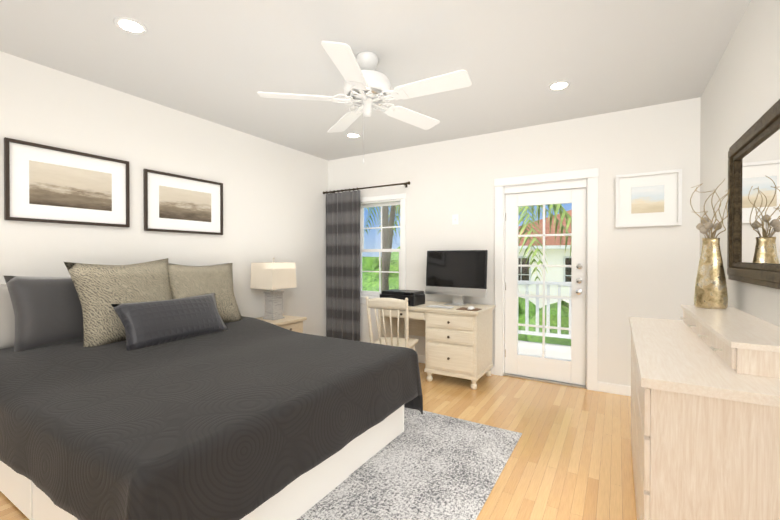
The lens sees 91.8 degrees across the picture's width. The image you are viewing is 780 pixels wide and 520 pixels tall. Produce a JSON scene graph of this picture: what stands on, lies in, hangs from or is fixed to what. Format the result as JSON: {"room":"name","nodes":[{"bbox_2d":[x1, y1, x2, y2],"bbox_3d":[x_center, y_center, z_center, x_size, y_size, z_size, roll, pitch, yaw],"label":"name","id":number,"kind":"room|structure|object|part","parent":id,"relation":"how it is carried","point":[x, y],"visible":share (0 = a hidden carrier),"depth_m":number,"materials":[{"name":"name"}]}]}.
{"room":"bedroom","nodes":[
{"label":"bedroom","id":0,"kind":"room"},
{"bbox_2d":[0,51,327,335],"bbox_3d":[-2.221,-0.067,3.457,0.120,2.740,5.160,0,0,31],"label":"wall","id":1,"kind":"structure","parent":0,"point":[274,201],"depth_m":3.56,"materials":[{"name":"white paint"}]},
{"bbox_2d":[4,137,129,226],"bbox_3d":[-2.450,-0.561,2.926,0.030,0.565,0.770,0,0,31],"label":"picture frame","id":2,"kind":"object","parent":1,"relation":"attached to","point":[46,184],"visible":1,"depth_m":2.87,"materials":[{"name":"white paper"}]},
{"bbox_2d":[143,169,222,234],"bbox_3d":[-1.987,-0.539,3.695,0.030,0.550,0.775,0,0,31],"label":"picture frame","id":3,"kind":"object","parent":1,"relation":"attached to","point":[178,203],"visible":1,"depth_m":3.65,"materials":[{"name":"white paper"}]},
{"bbox_2d":[0,363,636,519],"bbox_3d":[-0.349,1.361,2.341,4.490,0.100,5.160,0,0,31],"label":"floor","id":4,"kind":"structure","parent":0,"point":[570,457],"depth_m":2.68,"materials":[{"name":"brown wood"}]},
{"bbox_2d":[256,315,306,332],"bbox_3d":[-1.309,0.986,4.352,0.488,0.619,0.500,0,0,31],"label":"nightstand","id":5,"kind":"object","parent":4,"relation":"on","point":[293,323],"visible":0.23,"depth_m":4.30,"materials":[{"name":"brown wood"}]},
{"bbox_2d":[250,257,295,319],"bbox_3d":[-1.336,0.323,4.340,0.360,0.705,0.360,0,0,31],"label":"table lamp","id":6,"kind":"object","parent":5,"relation":"on","point":[273,275],"visible":1,"depth_m":4.25,"materials":[{"name":"fabric"}]},
{"bbox_2d":[365,296,418,349],"bbox_3d":[0.033,0.828,3.867,0.433,0.946,0.526,0,0,17],"label":"desk chair","id":7,"kind":"object","parent":4,"relation":"on","point":[389,304],"visible":0.6,"depth_m":3.68,"materials":[{"name":"beige wood"}]},
{"bbox_2d":[297,407,521,519],"bbox_3d":[-0.441,1.304,2.460,2.070,0.010,2.110,0,0,31],"label":"rug","id":8,"kind":"object","parent":4,"relation":"on","point":[426,465],"visible":0.35,"depth_m":2.28,"materials":[{"name":"grey carpet"}]},
{"bbox_2d":[0,258,422,519],"bbox_3d":[-1.265,0.642,2.619,2.349,1.309,2.069,0,0,31],"label":"bed","id":9,"kind":"object","parent":8,"relation":"on","point":[162,389],"visible":1,"depth_m":2.02,"materials":[{"name":"grey fabric"}]},
{"bbox_2d":[378,301,494,389],"bbox_3d":[0.500,0.901,4.273,1.210,0.789,0.628,0,0,31],"label":"desk","id":10,"kind":"object","parent":4,"relation":"on","point":[458,343],"visible":0.75,"depth_m":3.93,"materials":[{"name":"beige wood"}]},
{"bbox_2d":[380,289,424,305],"bbox_3d":[0.125,0.430,4.325,0.440,0.150,0.360,0,0,31],"label":"printer","id":11,"kind":"object","parent":10,"relation":"on","point":[416,297],"visible":0.6,"depth_m":4.24,"materials":[{"name":"black plastic"}]},
{"bbox_2d":[426,305,453,308],"bbox_3d":[0.539,0.502,4.053,0.280,0.011,0.110,0,0,31],"label":"keyboard","id":12,"kind":"object","parent":10,"relation":"on","point":[446,307],"visible":1,"depth_m":4.04,"materials":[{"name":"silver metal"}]},
{"bbox_2d":[426,250,487,305],"bbox_3d":[0.746,0.199,4.294,0.742,0.614,0.203,0,0,31],"label":"computer","id":13,"kind":"object","parent":10,"relation":"on","point":[458,275],"visible":1,"depth_m":4.26,"materials":[{"name":"silver metal"}]},
{"bbox_2d":[456,307,480,310],"bbox_3d":[0.818,0.507,3.897,0.220,0.004,0.180,0,0,31],"label":"mouse pad","id":14,"kind":"object","parent":10,"relation":"on","point":[465,308],"visible":0.92,"depth_m":3.85,"materials":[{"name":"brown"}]},
{"bbox_2d":[629,305,779,519],"bbox_3d":[1.544,0.805,1.898,0.546,1.017,1.610,0,0,31],"label":"dresser","id":15,"kind":"object","parent":4,"relation":"on","point":[705,413],"visible":0.98,"depth_m":1.32,"materials":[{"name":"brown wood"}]},
{"bbox_2d":[690,179,729,308],"bbox_3d":[1.918,-0.087,2.276,0.200,0.759,0.329,0,0,31],"label":"vase","id":16,"kind":"object","parent":15,"relation":"on","point":[710,292],"visible":1,"depth_m":2.27,"materials":[{"name":"gold metal"}]},
{"bbox_2d":[0,0,750,160],"bbox_3d":[-0.349,-1.479,2.320,4.490,0.100,5.160,0,0,31],"label":"ceiling","id":17,"kind":"structure","parent":0,"point":[222,62],"depth_m":2.63,"materials":[{"name":"white paint"}]},
{"bbox_2d":[114,17,146,34],"bbox_3d":[-1.579,-1.425,2.302,0.170,0.006,0.170,0,0,31],"label":"recessed light","id":18,"kind":"object","parent":17,"relation":"in","point":[129,25],"visible":1,"depth_m":2.30,"materials":[{"name":"white"}]},
{"bbox_2d":[346,133,360,137],"bbox_3d":[-0.426,-1.440,4.374,0.170,0.006,0.170,0,0,31],"label":"recessed light","id":19,"kind":"object","parent":17,"relation":"in","point":[352,135],"visible":0.98,"depth_m":4.37,"materials":[{"name":"white"}]},
{"bbox_2d":[257,41,471,163],"bbox_3d":[-0.118,-1.053,2.650,1.384,0.754,1.429,0,0,31],"label":"ceiling fan","id":20,"kind":"object","parent":17,"relation":"hanging from","point":[366,85],"visible":1,"depth_m":2.55,"materials":[{"name":"white"}]},
{"bbox_2d":[548,81,569,90],"bbox_3d":[1.390,-1.431,3.106,0.170,0.006,0.170,0,0,31],"label":"recessed light","id":21,"kind":"object","parent":17,"relation":"in","point":[558,85],"visible":1,"depth_m":3.10,"materials":[{"name":"white"}]},
{"bbox_2d":[328,97,700,385],"bbox_3d":[0.950,-0.075,4.490,4.250,2.740,0.120,0,0,31],"label":"wall","id":22,"kind":"structure","parent":0,"point":[647,272],"depth_m":3.77,"materials":[{"name":"white paint"}]},
{"bbox_2d":[323,181,409,340],"bbox_3d":[-0.340,0.133,5.120,1.430,2.255,0.132,0,0,31],"label":"curtain","id":23,"kind":"object","parent":22,"relation":"attached to","point":[342,265],"visible":0.9,"depth_m":5.25,"materials":[{"name":"grey fabric"}]},
{"bbox_3d":[-0.666,0.157,5.277,0.612,2.205,0.067,0,0,31],"label":"curtain panel","id":24,"kind":"part","parent":23,"relation":"part of","materials":[{"name":"grey fabric"}]},
{"bbox_2d":[360,193,405,303],"bbox_3d":[-0.142,-0.129,5.122,0.895,1.460,0.162,0,0,31],"label":"window","id":25,"kind":"structure","parent":22,"relation":"in","point":[400,200],"depth_m":5.09,"materials":[{"name":"white wood"}]},
{"bbox_2d":[452,214,458,224],"bbox_3d":[0.778,-0.485,4.511,0.080,0.120,0.016,0,0,31],"label":"switch plate","id":26,"kind":"object","parent":22,"relation":"attached to","point":[455,218],"visible":1,"depth_m":4.51,"materials":[{"name":"white plastic"}]},
{"bbox_2d":[418,355,493,373],"bbox_3d":[0.153,1.245,4.901,2.410,0.095,0.014,0,0,31],"label":"baseboard","id":27,"kind":"structure","parent":22,"relation":"attached to","point":[421,358],"depth_m":4.74,"materials":[{"name":"white wood"}]},
{"bbox_2d":[518,280,570,359],"bbox_3d":[2.662,0.834,4.625,3.350,1.160,1.855,0,0,31],"label":"balcony","id":28,"kind":"object","parent":22,"relation":"attached to","point":[537,349],"depth_m":5.68,"materials":[{"name":"wood"}]},
{"bbox_2d":[494,168,598,390],"bbox_3d":[1.649,0.194,4.053,1.032,2.210,0.171,0,0,31],"label":"door","id":29,"kind":"structure","parent":22,"relation":"attached to","point":[579,368],"depth_m":4.00,"materials":[{"name":"white wood"}]},
{"bbox_2d":[597,381,630,395],"bbox_3d":[2.390,1.255,3.555,0.770,0.095,0.014,0,0,31],"label":"baseboard","id":30,"kind":"structure","parent":22,"relation":"attached to","point":[625,390],"depth_m":3.67,"materials":[{"name":"white wood"}]},
{"bbox_2d":[616,169,681,227],"bbox_3d":[2.403,-0.565,3.525,0.510,0.505,0.028,0,0,31],"label":"picture frame","id":31,"kind":"object","parent":22,"relation":"attached to","point":[647,199],"visible":1,"depth_m":3.52,"materials":[{"name":"white"}]},
{"bbox_2d":[700,0,779,326],"bbox_3d":[1.523,-0.050,1.204,0.120,2.740,5.160,0,0,31],"label":"wall","id":32,"kind":"structure","parent":0,"point":[740,96],"depth_m":2.26,"materials":[{"name":"white paint"}]},
{"bbox_2d":[727,99,779,288],"bbox_3d":[1.762,-0.284,1.759,0.042,0.820,1.380,0,0,31],"label":"mirror","id":33,"kind":"object","parent":32,"relation":"attached to","point":[753,237],"visible":1,"depth_m":1.93,"materials":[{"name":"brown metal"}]},
{"label":"outside","id":34,"kind":"structure","parent":0,"visible":0},
{"bbox_3d":[13.505,4.161,29.505,80.000,0.100,55.480,0,0,31],"label":"ground","id":35,"kind":"structure","parent":34,"visible":0},
{"bbox_2d":[364,204,571,290],"bbox_3d":[2.594,0.027,11.225,9.928,8.438,8.788,0,0,31],"label":"palm trees","id":36,"kind":"object","parent":35,"relation":"on","point":[385,282],"depth_m":10.22,"materials":[{"name":"green plant"}]},
{"bbox_2d":[518,210,571,308],"bbox_3d":[10.139,0.831,16.614,11.500,6.750,10.000,0,0,31],"label":"house","id":37,"kind":"structure","parent":35,"relation":"on","point":[550,260],"depth_m":14.01,"materials":[{"name":"white paint"}]},
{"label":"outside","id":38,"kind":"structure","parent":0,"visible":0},
{"bbox_2d":[362,246,570,345],"bbox_3d":[1.805,1.373,13.781,19.964,4.514,10.438,0,0,31],"label":"hedge","id":39,"kind":"object","parent":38,"point":[367,275],"depth_m":8.03,"materials":[{"name":"green plant"}]}
]}

